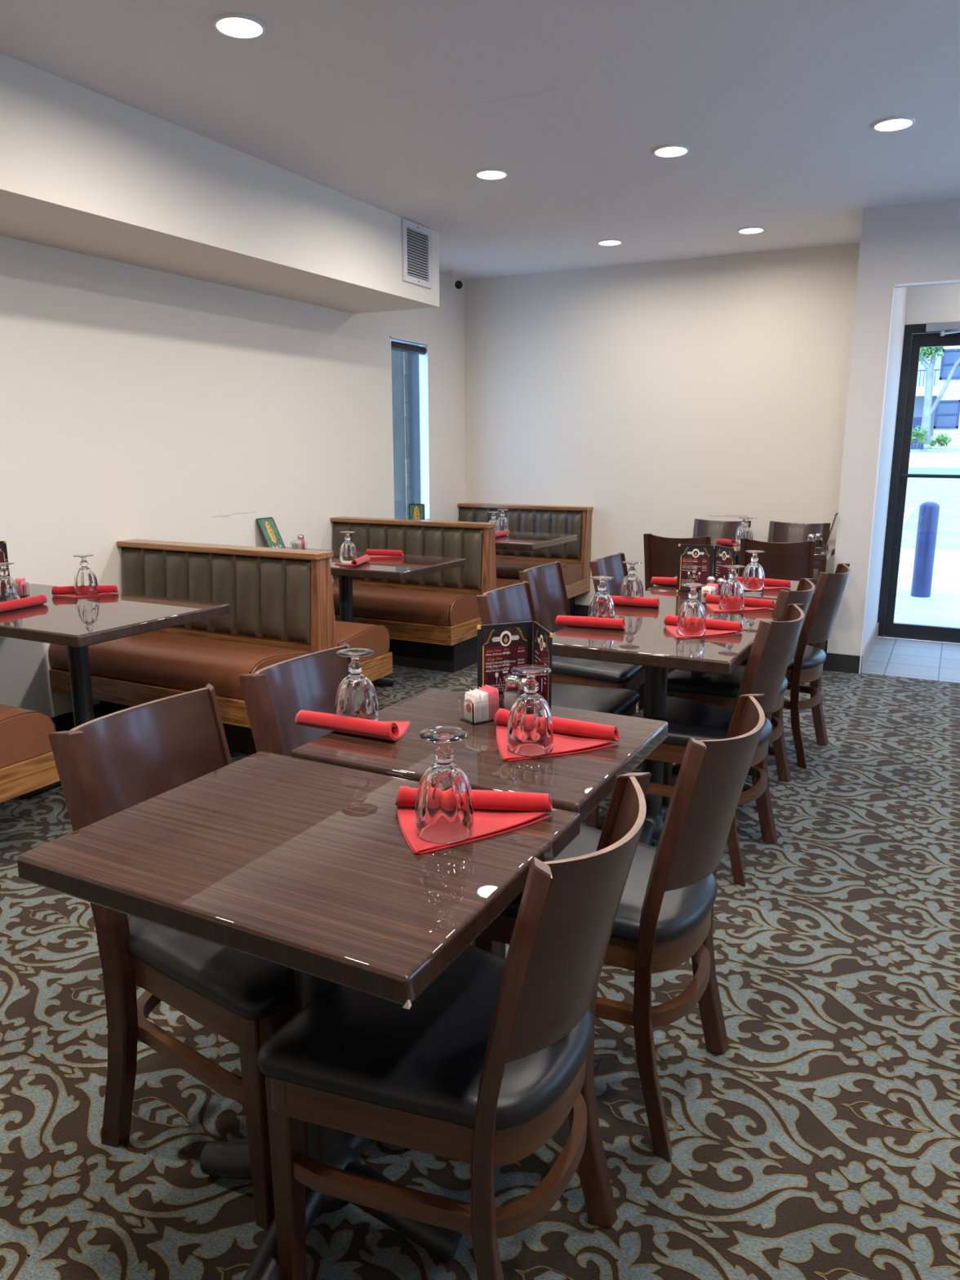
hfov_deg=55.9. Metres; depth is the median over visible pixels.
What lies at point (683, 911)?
seat cushion
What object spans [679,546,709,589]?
print
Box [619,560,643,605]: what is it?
goblet
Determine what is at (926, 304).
wall
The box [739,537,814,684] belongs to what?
dining chair
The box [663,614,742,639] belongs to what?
napkin
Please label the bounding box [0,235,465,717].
wall
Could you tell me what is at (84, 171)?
soffit
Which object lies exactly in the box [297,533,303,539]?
shaker
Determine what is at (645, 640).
dining table
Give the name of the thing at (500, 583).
seat cushion
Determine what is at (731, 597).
goblet
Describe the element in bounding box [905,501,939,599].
bollard
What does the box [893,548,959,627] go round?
ground walk
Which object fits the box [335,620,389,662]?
seat cushion
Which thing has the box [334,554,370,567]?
napkin
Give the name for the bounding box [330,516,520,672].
bench
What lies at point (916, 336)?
door
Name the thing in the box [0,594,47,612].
napkin
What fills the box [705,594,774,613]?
napkin
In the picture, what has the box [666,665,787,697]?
seat cushion
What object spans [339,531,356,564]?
goblet
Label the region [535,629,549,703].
print
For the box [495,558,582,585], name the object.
seat cushion
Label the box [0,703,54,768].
seat cushion
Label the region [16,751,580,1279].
dining table
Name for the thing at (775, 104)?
ceiling
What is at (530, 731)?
goblet
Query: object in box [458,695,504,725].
caddy
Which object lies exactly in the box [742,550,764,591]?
goblet
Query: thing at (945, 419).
building
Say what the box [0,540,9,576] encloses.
menu stand
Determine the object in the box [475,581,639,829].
dining chair
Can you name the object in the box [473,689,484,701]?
packet
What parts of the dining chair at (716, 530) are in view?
leg, backrest, leg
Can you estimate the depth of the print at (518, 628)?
2.10 m
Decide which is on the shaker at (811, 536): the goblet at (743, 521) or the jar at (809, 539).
the jar at (809, 539)
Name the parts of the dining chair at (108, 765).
leg, backrest, leg, leg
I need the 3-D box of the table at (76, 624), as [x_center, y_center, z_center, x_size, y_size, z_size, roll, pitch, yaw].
[-1.692,0.234,3.657,1.188,0.759,0.719,6,13,27]
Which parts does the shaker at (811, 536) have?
lid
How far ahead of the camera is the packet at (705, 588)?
3.62 m
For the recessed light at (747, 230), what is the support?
in the ceiling at (775, 104)
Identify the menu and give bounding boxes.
[256,516,285,548]
[408,503,424,519]
[824,511,838,549]
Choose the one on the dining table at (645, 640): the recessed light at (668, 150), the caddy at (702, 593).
the caddy at (702, 593)
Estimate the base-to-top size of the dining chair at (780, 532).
0.860 m
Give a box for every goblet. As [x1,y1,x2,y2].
[0,562,19,602]
[72,554,98,595]
[334,648,378,720]
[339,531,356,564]
[415,725,473,843]
[488,511,500,532]
[497,509,508,530]
[506,664,553,756]
[587,576,614,618]
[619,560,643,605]
[676,582,706,636]
[719,564,744,610]
[735,516,749,542]
[737,517,752,544]
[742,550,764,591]
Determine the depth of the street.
33.54 m
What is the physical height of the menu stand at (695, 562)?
0.206 m
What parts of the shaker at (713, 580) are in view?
lid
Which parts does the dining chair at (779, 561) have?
leg, backrest, leg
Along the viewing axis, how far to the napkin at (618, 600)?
3.53 m
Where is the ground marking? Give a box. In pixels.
[902,507,915,528]
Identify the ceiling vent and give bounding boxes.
[400,218,432,288]
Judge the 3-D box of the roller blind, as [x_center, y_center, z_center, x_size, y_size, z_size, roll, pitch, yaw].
[-0.551,-2.189,6.758,0.060,0.072,0.508,6,13,27]
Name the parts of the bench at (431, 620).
rail, cap rail, rail, panel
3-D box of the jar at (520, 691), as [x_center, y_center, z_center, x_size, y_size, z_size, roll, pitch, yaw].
[0.106,0.137,2.063,0.047,0.074,0.047,6,13,27]
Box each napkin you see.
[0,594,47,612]
[51,585,118,598]
[294,710,409,741]
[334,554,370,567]
[365,548,403,558]
[395,786,552,854]
[493,708,619,761]
[494,529,509,537]
[555,615,625,630]
[610,595,659,608]
[650,577,676,586]
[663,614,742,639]
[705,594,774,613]
[715,538,739,546]
[736,577,791,591]
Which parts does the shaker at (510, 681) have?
lid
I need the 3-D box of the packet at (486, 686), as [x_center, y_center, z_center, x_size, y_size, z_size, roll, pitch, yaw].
[0.024,0.139,2.048,0.006,0.071,0.041,-8,14,-33]
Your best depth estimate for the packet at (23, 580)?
3.79 m
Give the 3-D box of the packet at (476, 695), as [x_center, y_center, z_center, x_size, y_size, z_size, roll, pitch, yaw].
[-0.018,0.149,2.020,0.004,0.063,0.041,-8,15,-34]
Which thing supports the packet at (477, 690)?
in the caddy at (481, 712)
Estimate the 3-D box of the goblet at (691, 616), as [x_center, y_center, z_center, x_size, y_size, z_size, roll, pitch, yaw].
[0.700,-0.101,2.984,0.094,0.165,0.094,-1,12,-7]
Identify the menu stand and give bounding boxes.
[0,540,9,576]
[476,621,552,710]
[676,543,736,592]
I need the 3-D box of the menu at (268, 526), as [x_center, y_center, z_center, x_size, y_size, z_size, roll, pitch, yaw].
[-1.267,-0.642,5.491,0.098,0.196,0.149,6,13,27]
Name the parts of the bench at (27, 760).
rail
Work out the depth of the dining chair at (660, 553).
5.46 m
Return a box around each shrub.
[911,425,927,444]
[929,439,937,446]
[935,432,951,447]
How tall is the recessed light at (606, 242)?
0.009 m
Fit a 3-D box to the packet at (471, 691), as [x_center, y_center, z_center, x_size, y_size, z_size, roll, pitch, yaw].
[-0.011,0.147,2.024,0.004,0.066,0.041,-8,15,-34]
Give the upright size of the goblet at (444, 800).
0.165 m
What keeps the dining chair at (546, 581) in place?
on the floor
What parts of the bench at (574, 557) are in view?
cap rail, rail, panel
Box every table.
[0,583,230,799]
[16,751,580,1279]
[285,546,465,686]
[290,688,668,1077]
[495,531,577,551]
[551,590,778,845]
[646,575,799,755]
[711,539,835,577]
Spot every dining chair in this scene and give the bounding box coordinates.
[48,683,296,1231]
[239,642,351,756]
[257,772,651,1279]
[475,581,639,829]
[475,693,765,1162]
[518,560,644,711]
[589,552,675,693]
[630,604,804,886]
[643,533,711,591]
[666,577,814,809]
[692,518,751,577]
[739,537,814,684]
[739,563,851,768]
[767,520,830,645]
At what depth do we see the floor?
1.97 m
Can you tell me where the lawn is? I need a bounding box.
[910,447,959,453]
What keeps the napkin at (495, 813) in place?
on the dining table at (308, 868)
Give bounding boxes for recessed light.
[213,13,266,39]
[475,168,508,180]
[597,239,622,245]
[653,144,689,157]
[737,226,764,234]
[871,115,915,132]
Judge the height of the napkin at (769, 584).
0.041 m
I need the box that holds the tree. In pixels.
[916,346,959,444]
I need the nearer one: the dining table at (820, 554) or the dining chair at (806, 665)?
the dining chair at (806, 665)
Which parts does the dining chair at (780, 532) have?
leg, backrest, leg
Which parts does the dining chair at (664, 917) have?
leg, leg, backrest, leg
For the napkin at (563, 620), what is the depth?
3.11 m
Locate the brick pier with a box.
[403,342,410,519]
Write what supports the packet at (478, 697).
in the caddy at (481, 712)
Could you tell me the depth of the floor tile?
5.93 m
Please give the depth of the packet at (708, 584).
3.64 m
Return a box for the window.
[390,336,430,519]
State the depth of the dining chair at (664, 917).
1.77 m
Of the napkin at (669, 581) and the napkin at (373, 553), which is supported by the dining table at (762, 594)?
the napkin at (669, 581)
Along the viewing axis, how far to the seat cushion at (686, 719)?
3.01 m
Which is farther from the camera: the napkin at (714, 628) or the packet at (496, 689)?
the napkin at (714, 628)
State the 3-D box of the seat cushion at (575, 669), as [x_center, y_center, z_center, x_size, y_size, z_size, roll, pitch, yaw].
[0.489,0.094,3.961,0.454,0.054,0.452,6,13,26]
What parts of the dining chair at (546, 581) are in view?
leg, backrest, leg, leg, leg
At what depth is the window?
7.08 m
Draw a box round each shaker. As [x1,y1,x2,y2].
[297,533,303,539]
[502,673,520,711]
[516,675,526,697]
[705,576,716,585]
[716,577,726,589]
[807,533,814,541]
[814,533,822,548]
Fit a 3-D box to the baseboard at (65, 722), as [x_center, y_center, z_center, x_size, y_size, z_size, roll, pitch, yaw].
[-2.271,0.517,3.889,0.012,0.112,9.246,6,13,27]
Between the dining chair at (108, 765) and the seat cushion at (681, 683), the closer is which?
the dining chair at (108, 765)
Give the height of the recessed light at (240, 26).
0.009 m
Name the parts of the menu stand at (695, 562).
panel, panel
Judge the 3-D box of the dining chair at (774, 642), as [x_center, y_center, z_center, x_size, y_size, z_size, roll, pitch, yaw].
[0.784,0.310,3.061,0.532,0.860,0.452,7,14,31]
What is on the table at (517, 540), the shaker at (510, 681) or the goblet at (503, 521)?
the goblet at (503, 521)
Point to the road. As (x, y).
(945, 492)
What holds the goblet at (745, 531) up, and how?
on the dining table at (820, 554)
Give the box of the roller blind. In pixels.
[391,341,426,355]
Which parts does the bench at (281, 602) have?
rail, cap rail, rail, panel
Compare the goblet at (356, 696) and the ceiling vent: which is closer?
the goblet at (356, 696)
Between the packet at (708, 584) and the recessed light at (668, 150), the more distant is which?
the recessed light at (668, 150)
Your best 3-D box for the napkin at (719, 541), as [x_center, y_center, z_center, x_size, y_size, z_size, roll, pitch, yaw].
[1.607,-0.632,5.810,0.126,0.041,0.140,-8,14,-32]
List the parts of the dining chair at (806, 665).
leg, backrest, leg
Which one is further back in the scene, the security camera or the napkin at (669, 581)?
the security camera
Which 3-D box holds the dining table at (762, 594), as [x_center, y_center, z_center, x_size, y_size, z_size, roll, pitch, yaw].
[1.124,0.125,4.159,0.595,0.762,0.574,6,13,27]
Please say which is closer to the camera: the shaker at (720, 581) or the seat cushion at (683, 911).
the seat cushion at (683, 911)
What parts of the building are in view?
railing, pane, pane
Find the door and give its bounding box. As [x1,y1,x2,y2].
[877,321,959,641]
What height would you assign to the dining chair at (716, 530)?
0.860 m
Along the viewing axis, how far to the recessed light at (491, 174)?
4.48 m
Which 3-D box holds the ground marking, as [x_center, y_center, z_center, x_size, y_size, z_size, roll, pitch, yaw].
[8.265,-2.353,17.290,5.720,0.099,4.500,6,13,27]
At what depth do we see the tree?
39.05 m
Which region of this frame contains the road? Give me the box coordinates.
[901,477,959,551]
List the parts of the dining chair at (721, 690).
leg, leg, backrest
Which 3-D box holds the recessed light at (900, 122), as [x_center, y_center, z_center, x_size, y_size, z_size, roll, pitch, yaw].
[1.733,-2.161,3.791,0.166,0.009,0.166,6,13,27]
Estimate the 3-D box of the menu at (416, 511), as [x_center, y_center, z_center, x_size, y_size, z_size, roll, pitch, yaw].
[-0.468,-0.907,6.708,0.125,0.206,0.005,3,12,16]
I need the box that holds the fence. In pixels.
[910,417,924,448]
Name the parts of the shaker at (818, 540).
lid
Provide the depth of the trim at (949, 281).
5.29 m
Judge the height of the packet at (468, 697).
0.061 m
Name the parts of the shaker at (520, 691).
lid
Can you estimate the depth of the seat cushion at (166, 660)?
3.99 m
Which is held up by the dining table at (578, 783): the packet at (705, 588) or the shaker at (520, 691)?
the shaker at (520, 691)
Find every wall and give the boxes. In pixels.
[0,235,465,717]
[405,343,421,503]
[464,243,860,605]
[826,197,959,668]
[905,283,959,324]
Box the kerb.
[908,453,959,467]
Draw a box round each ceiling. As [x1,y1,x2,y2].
[0,0,959,280]
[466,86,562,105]
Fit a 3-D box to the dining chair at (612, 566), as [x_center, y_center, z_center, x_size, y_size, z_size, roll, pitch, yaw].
[0.796,0.041,4.327,0.532,0.860,0.452,6,13,27]
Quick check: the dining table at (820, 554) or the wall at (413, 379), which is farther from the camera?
the wall at (413, 379)
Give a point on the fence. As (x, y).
(917, 422)
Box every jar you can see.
[502,685,518,711]
[516,688,524,697]
[807,537,814,541]
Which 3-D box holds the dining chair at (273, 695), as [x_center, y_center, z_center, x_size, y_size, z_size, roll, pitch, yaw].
[-0.260,0.486,2.236,0.532,0.860,0.452,6,13,27]
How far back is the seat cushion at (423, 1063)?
1.37 m
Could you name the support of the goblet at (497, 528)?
on the napkin at (501, 533)
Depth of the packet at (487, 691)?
2.02 m
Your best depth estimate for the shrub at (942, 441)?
38.78 m
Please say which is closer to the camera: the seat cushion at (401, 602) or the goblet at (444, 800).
the goblet at (444, 800)
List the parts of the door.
closer arm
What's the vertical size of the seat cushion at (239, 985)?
0.054 m
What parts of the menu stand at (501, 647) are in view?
panel, panel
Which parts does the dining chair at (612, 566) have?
leg, backrest, leg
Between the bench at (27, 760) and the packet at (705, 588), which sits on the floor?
the bench at (27, 760)
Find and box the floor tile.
[862,637,959,683]
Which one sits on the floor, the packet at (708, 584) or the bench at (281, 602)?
the bench at (281, 602)
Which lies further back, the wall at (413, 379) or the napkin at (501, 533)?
the wall at (413, 379)
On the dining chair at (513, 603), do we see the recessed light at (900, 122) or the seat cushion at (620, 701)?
the seat cushion at (620, 701)
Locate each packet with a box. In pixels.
[20,577,25,584]
[464,692,475,702]
[466,691,477,702]
[468,691,479,702]
[469,689,480,701]
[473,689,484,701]
[475,688,486,700]
[478,686,489,699]
[481,685,493,699]
[484,684,496,698]
[487,684,498,698]
[702,586,711,591]
[706,583,715,590]
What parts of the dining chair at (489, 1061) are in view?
leg, leg, backrest, leg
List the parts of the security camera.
mount plate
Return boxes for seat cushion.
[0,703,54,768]
[48,631,310,699]
[125,915,295,1020]
[257,944,593,1130]
[332,582,479,626]
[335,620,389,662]
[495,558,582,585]
[496,577,520,588]
[499,823,717,943]
[551,655,644,683]
[551,683,639,715]
[630,696,772,746]
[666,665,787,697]
[741,643,826,669]
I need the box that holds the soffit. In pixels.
[0,53,439,313]
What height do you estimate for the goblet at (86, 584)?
0.165 m
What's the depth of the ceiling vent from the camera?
5.51 m
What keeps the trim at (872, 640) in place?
attached to the wall at (914, 242)
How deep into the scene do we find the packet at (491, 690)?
2.02 m
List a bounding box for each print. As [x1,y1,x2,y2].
[482,627,527,685]
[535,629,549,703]
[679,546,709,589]
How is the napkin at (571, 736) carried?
on the dining table at (578, 783)
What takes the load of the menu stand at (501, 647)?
on the dining table at (578, 783)
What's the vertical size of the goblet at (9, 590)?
0.165 m
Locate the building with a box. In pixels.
[913,346,959,448]
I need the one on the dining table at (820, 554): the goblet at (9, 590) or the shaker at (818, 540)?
the shaker at (818, 540)
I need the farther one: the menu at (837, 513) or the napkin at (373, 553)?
the menu at (837, 513)
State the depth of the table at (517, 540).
6.17 m
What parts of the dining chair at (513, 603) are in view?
leg, backrest, leg, leg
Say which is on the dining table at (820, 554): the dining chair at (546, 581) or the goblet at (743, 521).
the goblet at (743, 521)
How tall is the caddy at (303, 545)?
0.052 m
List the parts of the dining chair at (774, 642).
leg, leg, backrest, leg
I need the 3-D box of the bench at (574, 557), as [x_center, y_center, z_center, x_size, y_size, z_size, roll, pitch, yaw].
[0.255,-0.619,7.310,1.161,0.911,0.597,6,13,27]
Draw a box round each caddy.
[17,582,29,596]
[289,542,306,550]
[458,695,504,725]
[698,588,720,604]
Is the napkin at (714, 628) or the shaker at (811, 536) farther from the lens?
the shaker at (811, 536)
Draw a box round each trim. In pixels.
[858,280,959,673]
[860,622,879,672]
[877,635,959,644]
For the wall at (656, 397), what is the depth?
6.78 m
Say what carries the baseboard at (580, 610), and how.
attached to the wall at (656, 397)
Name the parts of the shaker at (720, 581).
lid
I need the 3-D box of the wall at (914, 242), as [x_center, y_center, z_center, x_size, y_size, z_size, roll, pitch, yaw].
[3.918,-1.097,5.260,3.237,2.700,1.326,6,13,27]
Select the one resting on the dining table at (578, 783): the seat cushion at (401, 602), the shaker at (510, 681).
the shaker at (510, 681)
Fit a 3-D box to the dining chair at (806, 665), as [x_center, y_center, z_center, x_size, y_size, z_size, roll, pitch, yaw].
[1.369,0.085,4.123,0.532,0.860,0.452,8,14,33]
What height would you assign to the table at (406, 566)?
0.759 m
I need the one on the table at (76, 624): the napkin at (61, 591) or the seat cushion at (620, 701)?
the napkin at (61, 591)
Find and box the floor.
[0,640,959,1279]
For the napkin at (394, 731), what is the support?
on the dining table at (578, 783)
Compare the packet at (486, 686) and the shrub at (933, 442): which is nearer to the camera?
the packet at (486, 686)
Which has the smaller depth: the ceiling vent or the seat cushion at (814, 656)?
the seat cushion at (814, 656)
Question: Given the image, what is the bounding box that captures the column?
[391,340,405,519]
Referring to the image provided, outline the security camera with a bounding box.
[448,271,462,289]
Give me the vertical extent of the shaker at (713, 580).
0.091 m
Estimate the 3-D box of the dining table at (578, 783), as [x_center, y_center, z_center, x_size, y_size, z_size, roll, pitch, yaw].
[0.019,0.578,2.015,0.628,0.769,0.554,6,13,27]
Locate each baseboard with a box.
[51,702,102,732]
[573,604,827,640]
[822,649,860,674]
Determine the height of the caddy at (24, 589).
0.052 m
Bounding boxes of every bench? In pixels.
[0,703,59,802]
[48,538,392,755]
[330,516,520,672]
[457,502,593,616]
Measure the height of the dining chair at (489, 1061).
0.860 m
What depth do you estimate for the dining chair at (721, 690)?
3.54 m
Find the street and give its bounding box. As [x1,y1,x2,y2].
[908,467,959,474]

